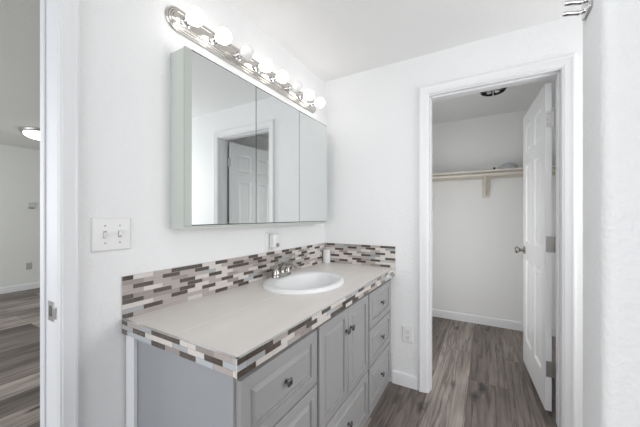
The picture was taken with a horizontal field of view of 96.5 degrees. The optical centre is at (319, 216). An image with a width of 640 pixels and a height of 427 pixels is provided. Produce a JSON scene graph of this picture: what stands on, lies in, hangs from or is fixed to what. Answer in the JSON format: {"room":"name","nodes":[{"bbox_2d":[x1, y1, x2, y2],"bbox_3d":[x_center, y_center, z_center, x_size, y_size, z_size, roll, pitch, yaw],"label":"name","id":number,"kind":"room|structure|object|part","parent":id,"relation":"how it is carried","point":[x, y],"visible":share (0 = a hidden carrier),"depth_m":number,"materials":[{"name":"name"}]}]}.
{"room":"bathroom","nodes":[
{"label":"bathroom","id":0,"kind":"room"},
{"bbox_2d":[0,145,39,287],"bbox_3d":[-5.191,0.049,4.091,0.100,2.312,5.900,0,0,30],"label":"wall","id":1,"kind":"structure","parent":0,"point":[19,167],"depth_m":4.59,"materials":[{"name":"white paint"}]},
{"bbox_2d":[0,282,39,293],"bbox_3d":[-5.168,1.155,4.020,0.012,0.100,5.800,0,0,30],"label":"baseboard","id":2,"kind":"structure","parent":1,"relation":"attached to","point":[15,288],"depth_m":4.59,"materials":[{"name":"white paint"}]},
{"bbox_2d":[26,262,31,269],"bbox_3d":[-4.783,0.820,4.689,0.008,0.116,0.076,0,0,30],"label":"wall outlet","id":3,"kind":"object","parent":1,"relation":"attached to","point":[28,265],"visible":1,"depth_m":4.69,"materials":[{"name":"grey plastic"}]},
{"bbox_2d":[27,202,34,208],"bbox_3d":[-4.762,-0.175,4.709,0.024,0.100,0.090,0,0,30],"label":"thermostat","id":4,"kind":"object","parent":1,"relation":"attached to","point":[30,205],"visible":1,"depth_m":4.69,"materials":[{"name":"grey plastic"}]},
{"bbox_2d":[79,0,324,426],"bbox_3d":[-1.019,0.049,0.621,0.105,2.312,4.058,0,0,30],"label":"wall","id":5,"kind":"structure","parent":0,"point":[126,47],"depth_m":1.06,"materials":[{"name":"white paint"}]},
{"bbox_2d":[40,0,57,426],"bbox_3d":[-1.067,0.175,0.556,0.127,2.060,0.853,0,0,30],"label":"trim","id":6,"kind":"structure","parent":5,"relation":"attached to","point":[48,8],"depth_m":0.91,"materials":[{"name":"white paint"}]},
{"bbox_2d":[48,300,55,321],"bbox_3d":[-0.842,0.300,0.896,0.064,0.062,0.003,0,0,30],"label":"strike plate","id":7,"kind":"object","parent":6,"relation":"attached to","point":[51,309],"visible":1,"depth_m":0.90,"materials":[{"name":"silver metal"}]},
{"bbox_2d":[58,0,78,426],"bbox_3d":[-1.007,0.157,0.519,0.018,2.096,0.924,0,0,30],"label":"trim","id":8,"kind":"structure","parent":5,"relation":"attached to","point":[68,10],"depth_m":0.89,"materials":[{"name":"white paint"}]},
{"bbox_2d":[91,217,130,252],"bbox_3d":[-0.727,0.064,1.003,0.019,0.117,0.123,0,0,30],"label":"light switch","id":9,"kind":"object","parent":5,"relation":"attached to","point":[107,234],"visible":1,"depth_m":1.00,"materials":[{"name":"white plastic"}]},
{"bbox_2d":[121,243,324,318],"bbox_3d":[-0.337,0.296,1.691,0.006,0.155,1.520,0,0,30],"label":"backsplash","id":10,"kind":"structure","parent":5,"relation":"attached to","point":[141,293],"depth_m":1.31,"materials":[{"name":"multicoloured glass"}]},
{"bbox_2d":[165,5,324,112],"bbox_3d":[-0.283,-0.838,1.667,0.123,0.104,1.204,0,0,30],"label":"vanity light","id":11,"kind":"object","parent":5,"relation":"attached to","point":[189,24],"visible":1,"depth_m":1.44,"materials":[{"name":"silver metal"}]},
{"bbox_2d":[180,16,190,28],"bbox_3d":[-0.569,-0.838,1.226,0.030,0.048,0.048,0,0,30],"label":"socket","id":12,"kind":"object","parent":11,"relation":"attached to","point":[184,23],"depth_m":1.22,"materials":[{"name":"silver metal"}]},
{"bbox_3d":[-0.527,-0.838,1.202,0.080,0.072,0.072,0,0,30],"label":"bulb","id":13,"kind":"part","parent":11,"relation":"part of","materials":[{"name":"white glass"}]},
{"bbox_2d":[210,34,219,45],"bbox_3d":[-0.494,-0.838,1.356,0.030,0.048,0.048,0,0,30],"label":"socket","id":14,"kind":"object","parent":11,"relation":"attached to","point":[213,40],"depth_m":1.35,"materials":[{"name":"silver metal"}]},
{"bbox_3d":[-0.452,-0.838,1.332,0.080,0.072,0.072,0,0,30],"label":"bulb","id":15,"kind":"part","parent":11,"relation":"part of","materials":[{"name":"white glass"}]},
{"bbox_2d":[234,50,242,60],"bbox_3d":[-0.419,-0.838,1.486,0.030,0.048,0.048,0,0,30],"label":"socket","id":16,"kind":"object","parent":11,"relation":"attached to","point":[237,56],"depth_m":1.48,"materials":[{"name":"silver metal"}]},
{"bbox_3d":[-0.377,-0.838,1.461,0.080,0.072,0.072,0,0,30],"label":"bulb","id":17,"kind":"part","parent":11,"relation":"part of","materials":[{"name":"white glass"}]},
{"bbox_2d":[254,64,261,72],"bbox_3d":[-0.344,-0.838,1.615,0.030,0.048,0.048,0,0,30],"label":"socket","id":18,"kind":"object","parent":11,"relation":"attached to","point":[257,69],"depth_m":1.60,"materials":[{"name":"silver metal"}]},
{"bbox_3d":[-0.302,-0.838,1.591,0.080,0.072,0.072,0,0,30],"label":"bulb","id":19,"kind":"part","parent":11,"relation":"part of","materials":[{"name":"white glass"}]},
{"bbox_2d":[272,75,278,83],"bbox_3d":[-0.269,-0.838,1.745,0.030,0.048,0.048,0,0,30],"label":"socket","id":20,"kind":"object","parent":11,"relation":"attached to","point":[274,77],"depth_m":1.74,"materials":[{"name":"silver metal"}]},
{"bbox_3d":[-0.227,-0.838,1.721,0.080,0.072,0.072,0,0,30],"label":"bulb","id":21,"kind":"part","parent":11,"relation":"part of","materials":[{"name":"white glass"}]},
{"bbox_2d":[286,85,292,92],"bbox_3d":[-0.195,-0.838,1.875,0.030,0.048,0.048,0,0,30],"label":"socket","id":22,"kind":"object","parent":11,"relation":"attached to","point":[289,89],"depth_m":1.86,"materials":[{"name":"silver metal"}]},
{"bbox_3d":[-0.153,-0.838,1.850,0.080,0.072,0.072,0,0,30],"label":"bulb","id":23,"kind":"part","parent":11,"relation":"part of","materials":[{"name":"white glass"}]},
{"bbox_2d":[299,94,304,100],"bbox_3d":[-0.120,-0.838,2.004,0.030,0.048,0.048,0,0,30],"label":"socket","id":24,"kind":"object","parent":11,"relation":"attached to","point":[301,96],"depth_m":1.99,"materials":[{"name":"silver metal"}]},
{"bbox_3d":[-0.078,-0.838,1.980,0.080,0.072,0.072,0,0,30],"label":"bulb","id":25,"kind":"part","parent":11,"relation":"part of","materials":[{"name":"white glass"}]},
{"bbox_3d":[-0.003,-0.838,2.110,0.080,0.072,0.072,0,0,30],"label":"bulb","id":26,"kind":"part","parent":11,"relation":"part of","materials":[{"name":"white glass"}]},
{"bbox_2d":[171,46,326,229],"bbox_3d":[-0.286,-0.315,1.683,0.101,0.739,1.187,0,0,30],"label":"upper cabinet","id":27,"kind":"object","parent":5,"relation":"attached to","point":[242,156],"visible":1,"depth_m":1.39,"materials":[{"name":"silver metal"}]},
{"bbox_3d":[-0.442,-0.323,1.323,0.012,0.723,0.408,0,0,30],"label":"mirror door","id":28,"kind":"part","parent":27,"relation":"part of","materials":[{"name":"silver metal"}]},
{"bbox_3d":[-0.239,-0.323,1.675,0.012,0.723,0.402,0,0,30],"label":"mirror door","id":29,"kind":"part","parent":27,"relation":"part of","materials":[{"name":"silver metal"}]},
{"bbox_3d":[-0.044,-0.323,2.013,0.012,0.723,0.372,0,0,30],"label":"mirror door","id":30,"kind":"part","parent":27,"relation":"part of","materials":[{"name":"silver metal"}]},
{"bbox_2d":[265,232,273,251],"bbox_3d":[-0.306,0.155,1.744,0.008,0.116,0.076,0,0,30],"label":"wall outlet","id":31,"kind":"object","parent":5,"relation":"attached to","point":[267,234],"visible":0.7,"depth_m":1.72,"materials":[{"name":"white plastic"}]},
{"bbox_2d":[270,233,279,247],"bbox_3d":[-0.272,0.150,1.742,0.052,0.086,0.057,0,0,30],"label":"night light","id":32,"kind":"object","parent":31,"relation":"attached to","point":[274,238],"visible":1,"depth_m":1.72,"materials":[{"name":"white plastic"}]},
{"bbox_2d":[0,288,556,426],"bbox_3d":[-1.639,1.245,2.042,8.300,0.080,5.900,0,0,30],"label":"floor","id":33,"kind":"structure","parent":0,"point":[481,377],"depth_m":2.08,"materials":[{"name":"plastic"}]},
{"bbox_2d":[126,328,316,426],"bbox_3d":[-0.347,0.814,1.092,0.568,0.782,0.450,0,0,30],"label":"vanity cabinet","id":34,"kind":"object","parent":33,"relation":"on","point":[164,388],"visible":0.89,"depth_m":0.94,"materials":[{"name":"grey wood"}]},
{"bbox_3d":[-0.136,0.814,0.979,0.012,0.782,0.436,0,0,30],"label":"frame","id":35,"kind":"part","parent":34,"relation":"part of","materials":[{"name":"grey wood"}]},
{"bbox_3d":[-0.330,0.564,1.093,0.497,0.213,0.417,0,0,30],"label":"drawer","id":36,"kind":"part","parent":34,"relation":"part of","materials":[{"name":"grey wood"}]},
{"bbox_3d":[-0.106,0.560,0.963,0.021,0.025,0.025,0,0,30],"label":"knob","id":37,"kind":"part","parent":34,"relation":"part of","materials":[{"name":"grey metal"}]},
{"bbox_3d":[-0.330,0.785,1.093,0.497,0.216,0.417,0,0,30],"label":"drawer","id":38,"kind":"part","parent":34,"relation":"part of","materials":[{"name":"grey wood"}]},
{"bbox_2d":[315,294,367,426],"bbox_3d":[-0.088,0.814,1.540,0.567,0.782,0.580,0,0,30],"label":"base cabinet","id":39,"kind":"object","parent":33,"relation":"on","point":[342,339],"visible":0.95,"depth_m":1.38,"materials":[{"name":"grey wood"}]},
{"bbox_2d":[122,262,394,378],"bbox_3d":[-0.087,0.399,1.546,0.582,0.052,1.520,0,0,30],"label":"countertop","id":40,"kind":"structure","parent":39,"relation":"on","point":[231,332],"depth_m":1.04,"materials":[{"name":"tile"}]},
{"bbox_2d":[270,260,299,277],"bbox_3d":[-0.211,0.307,1.702,0.170,0.099,0.169,0,0,-9],"label":"faucet","id":41,"kind":"object","parent":40,"relation":"on","point":[284,269],"visible":1,"depth_m":1.67,"materials":[{"name":"silver metal"}]},
{"bbox_3d":[-0.262,0.313,1.644,0.048,0.052,0.078,0,0,30],"label":"handle","id":42,"kind":"part","parent":41,"relation":"part of","materials":[{"name":"silver metal"}]},
{"bbox_3d":[-0.229,0.345,1.702,0.050,0.023,0.158,0,0,30],"label":"plate","id":43,"kind":"part","parent":41,"relation":"part of","materials":[{"name":"silver metal"}]},
{"bbox_3d":[-0.195,0.313,1.760,0.048,0.052,0.078,0,0,30],"label":"handle","id":44,"kind":"part","parent":41,"relation":"part of","materials":[{"name":"silver metal"}]},
{"bbox_3d":[-0.185,0.300,1.677,0.152,0.085,0.040,0,0,30],"label":"spout","id":45,"kind":"part","parent":41,"relation":"part of","materials":[{"name":"silver metal"}]},
{"bbox_2d":[262,271,343,294],"bbox_3d":[-0.086,0.436,1.607,0.425,0.159,0.517,0,0,30],"label":"sink","id":46,"kind":"object","parent":40,"relation":"in","point":[306,282],"visible":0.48,"depth_m":1.68,"materials":[{"name":"white ceramic"}]},
{"bbox_2d":[323,249,329,262],"bbox_3d":[0.053,0.321,2.298,0.060,0.106,0.060,0,0,30],"label":"canister","id":47,"kind":"object","parent":40,"relation":"on","point":[326,252],"visible":1,"depth_m":2.27,"materials":[{"name":"white plastic"}]},
{"bbox_3d":[0.061,0.671,1.291,0.018,0.436,0.282,0,0,30],"label":"door","id":48,"kind":"part","parent":39,"relation":"part of","materials":[{"name":"grey wood"}]},
{"bbox_3d":[-0.076,1.028,1.533,0.497,0.264,0.564,0,0,30],"label":"drawer","id":49,"kind":"part","parent":39,"relation":"part of","materials":[{"name":"grey wood"}]},
{"bbox_3d":[0.203,0.671,1.536,0.018,0.436,0.280,0,0,30],"label":"door","id":50,"kind":"part","parent":39,"relation":"part of","materials":[{"name":"grey wood"}]},
{"bbox_2d":[366,280,390,420],"bbox_3d":[0.176,0.814,1.997,0.566,0.782,0.472,0,0,30],"label":"vanity cabinet","id":51,"kind":"object","parent":33,"relation":"on","point":[379,298],"visible":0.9,"depth_m":1.83,"materials":[{"name":"grey wood"}]},
{"bbox_3d":[0.383,0.814,1.878,0.012,0.782,0.472,0,0,30],"label":"frame","id":52,"kind":"part","parent":51,"relation":"part of","materials":[{"name":"grey wood"}]},
{"bbox_3d":[0.183,0.564,1.984,0.497,0.213,0.432,0,0,30],"label":"drawer","id":53,"kind":"part","parent":51,"relation":"part of","materials":[{"name":"grey wood"}]},
{"bbox_3d":[0.183,1.030,1.984,0.497,0.260,0.432,0,0,30],"label":"drawer","id":54,"kind":"part","parent":51,"relation":"part of","materials":[{"name":"grey wood"}]},
{"bbox_3d":[0.183,0.785,1.984,0.497,0.216,0.432,0,0,30],"label":"drawer","id":55,"kind":"part","parent":51,"relation":"part of","materials":[{"name":"grey wood"}]},
{"bbox_2d":[0,0,581,149],"bbox_3d":[-1.639,-1.137,2.042,8.300,0.060,5.900,0,0,30],"label":"ceiling","id":56,"kind":"structure","parent":0,"point":[335,39],"depth_m":1.75,"materials":[{"name":"white paint"}]},
{"bbox_2d":[18,127,39,139],"bbox_3d":[-3.657,-1.052,3.749,0.420,0.109,0.420,0,0,30],"label":"ceiling light","id":57,"kind":"object","parent":56,"relation":"attached to","point":[31,132],"visible":0.41,"depth_m":3.59,"materials":[{"name":"white glass"}]},
{"bbox_2d":[480,87,506,96],"bbox_3d":[1.504,-1.071,2.480,0.196,0.072,0.196,0,0,30],"label":"ceiling light","id":58,"kind":"object","parent":56,"relation":"attached to","point":[492,93],"visible":0.66,"depth_m":2.50,"materials":[{"name":"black metal"}]},
{"bbox_2d":[325,14,582,426],"bbox_3d":[1.301,0.049,1.686,2.850,2.312,0.105,0,0,30],"label":"wall","id":59,"kind":"structure","parent":0,"point":[372,116],"depth_m":2.04,"materials":[{"name":"white paint"}]},
{"bbox_2d":[325,243,395,267],"bbox_3d":[0.294,0.296,2.200,0.576,0.155,0.006,0,0,30],"label":"backsplash","id":60,"kind":"structure","parent":59,"relation":"attached to","point":[370,255],"depth_m":2.18,"materials":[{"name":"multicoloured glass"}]},
{"bbox_2d":[392,370,417,389],"bbox_3d":[0.600,1.160,2.022,0.177,0.091,0.012,0,0,30],"label":"baseboard","id":61,"kind":"structure","parent":59,"relation":"attached to","point":[399,378],"depth_m":2.02,"materials":[{"name":"white paint"}]},
{"bbox_2d":[402,325,412,343],"bbox_3d":[0.619,0.834,2.013,0.076,0.116,0.008,0,0,30],"label":"wall outlet","id":62,"kind":"object","parent":59,"relation":"attached to","point":[407,331],"visible":1,"depth_m":2.01,"materials":[{"name":"white plastic"}]},
{"bbox_2d":[419,53,575,426],"bbox_3d":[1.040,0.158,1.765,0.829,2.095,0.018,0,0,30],"label":"trim","id":63,"kind":"structure","parent":59,"relation":"attached to","point":[567,63],"depth_m":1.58,"materials":[{"name":"white paint"}]},
{"bbox_2d":[515,83,554,410],"bbox_3d":[1.508,0.186,2.028,0.166,1.978,0.673,0,0,30],"label":"door","id":64,"kind":"structure","parent":59,"relation":"in","point":[538,241],"depth_m":1.86,"materials":[{"name":"white paint"}]},
{"bbox_3d":[1.600,0.270,2.285,0.069,0.062,0.062,0,0,30],"label":"knob","id":65,"kind":"part","parent":64,"relation":"part of","materials":[{"name":"silver metal"}]},
{"bbox_2d":[432,106,555,326],"bbox_3d":[1.806,0.049,3.241,1.570,2.312,0.100,0,0,30],"label":"wall","id":66,"kind":"structure","parent":0,"point":[477,269],"depth_m":3.19,"materials":[{"name":"white paint"}]},
{"bbox_2d":[432,308,555,336],"bbox_3d":[1.778,1.160,3.193,1.370,0.091,0.012,0,0,30],"label":"baseboard","id":67,"kind":"structure","parent":66,"relation":"attached to","point":[502,323],"depth_m":3.18,"materials":[{"name":"white paint"}]},
{"bbox_2d":[432,165,555,197],"bbox_3d":[1.704,-0.337,3.065,1.368,0.265,0.306,0,0,30],"label":"closet shelf","id":68,"kind":"object","parent":66,"relation":"attached to","point":[485,179],"visible":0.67,"depth_m":3.09,"materials":[{"name":"beige paint"}]},
{"bbox_3d":[1.832,-0.307,3.157,0.072,0.204,0.018,0,0,30],"label":"wall plate","id":69,"kind":"part","parent":68,"relation":"part of","materials":[{"name":"beige paint"}]},
{"bbox_2d":[432,168,555,178],"bbox_3d":[1.638,-0.425,2.951,1.331,0.033,0.033,0,0,30],"label":"closet rod","id":70,"kind":"object","parent":68,"relation":"attached to","point":[554,169],"visible":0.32,"depth_m":2.93,"materials":[{"name":"beige paint"}]},
{"bbox_2d":[498,162,517,168],"bbox_3d":[1.906,-0.507,2.895,0.170,0.072,0.170,0,0,30],"label":"glass shade","id":71,"kind":"object","parent":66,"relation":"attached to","point":[505,165],"visible":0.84,"depth_m":2.84,"materials":[{"name":"white glass"}]},
{"bbox_2d":[583,0,639,426],"bbox_3d":[1.161,0.049,0.215,1.424,2.312,0.133,0,0,30],"label":"wall partition","id":72,"kind":"structure","parent":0,"point":[611,28],"depth_m":0.51,"materials":[{"name":"white paint"}]},
{"bbox_2d":[562,0,591,20],"bbox_3d":[0.536,-0.446,0.598,0.040,0.058,0.052,0,0,30],"label":"robe hook","id":73,"kind":"object","parent":72,"relation":"attached to","point":[586,4],"visible":1,"depth_m":0.59,"materials":[{"name":"silver metal"}]}
]}

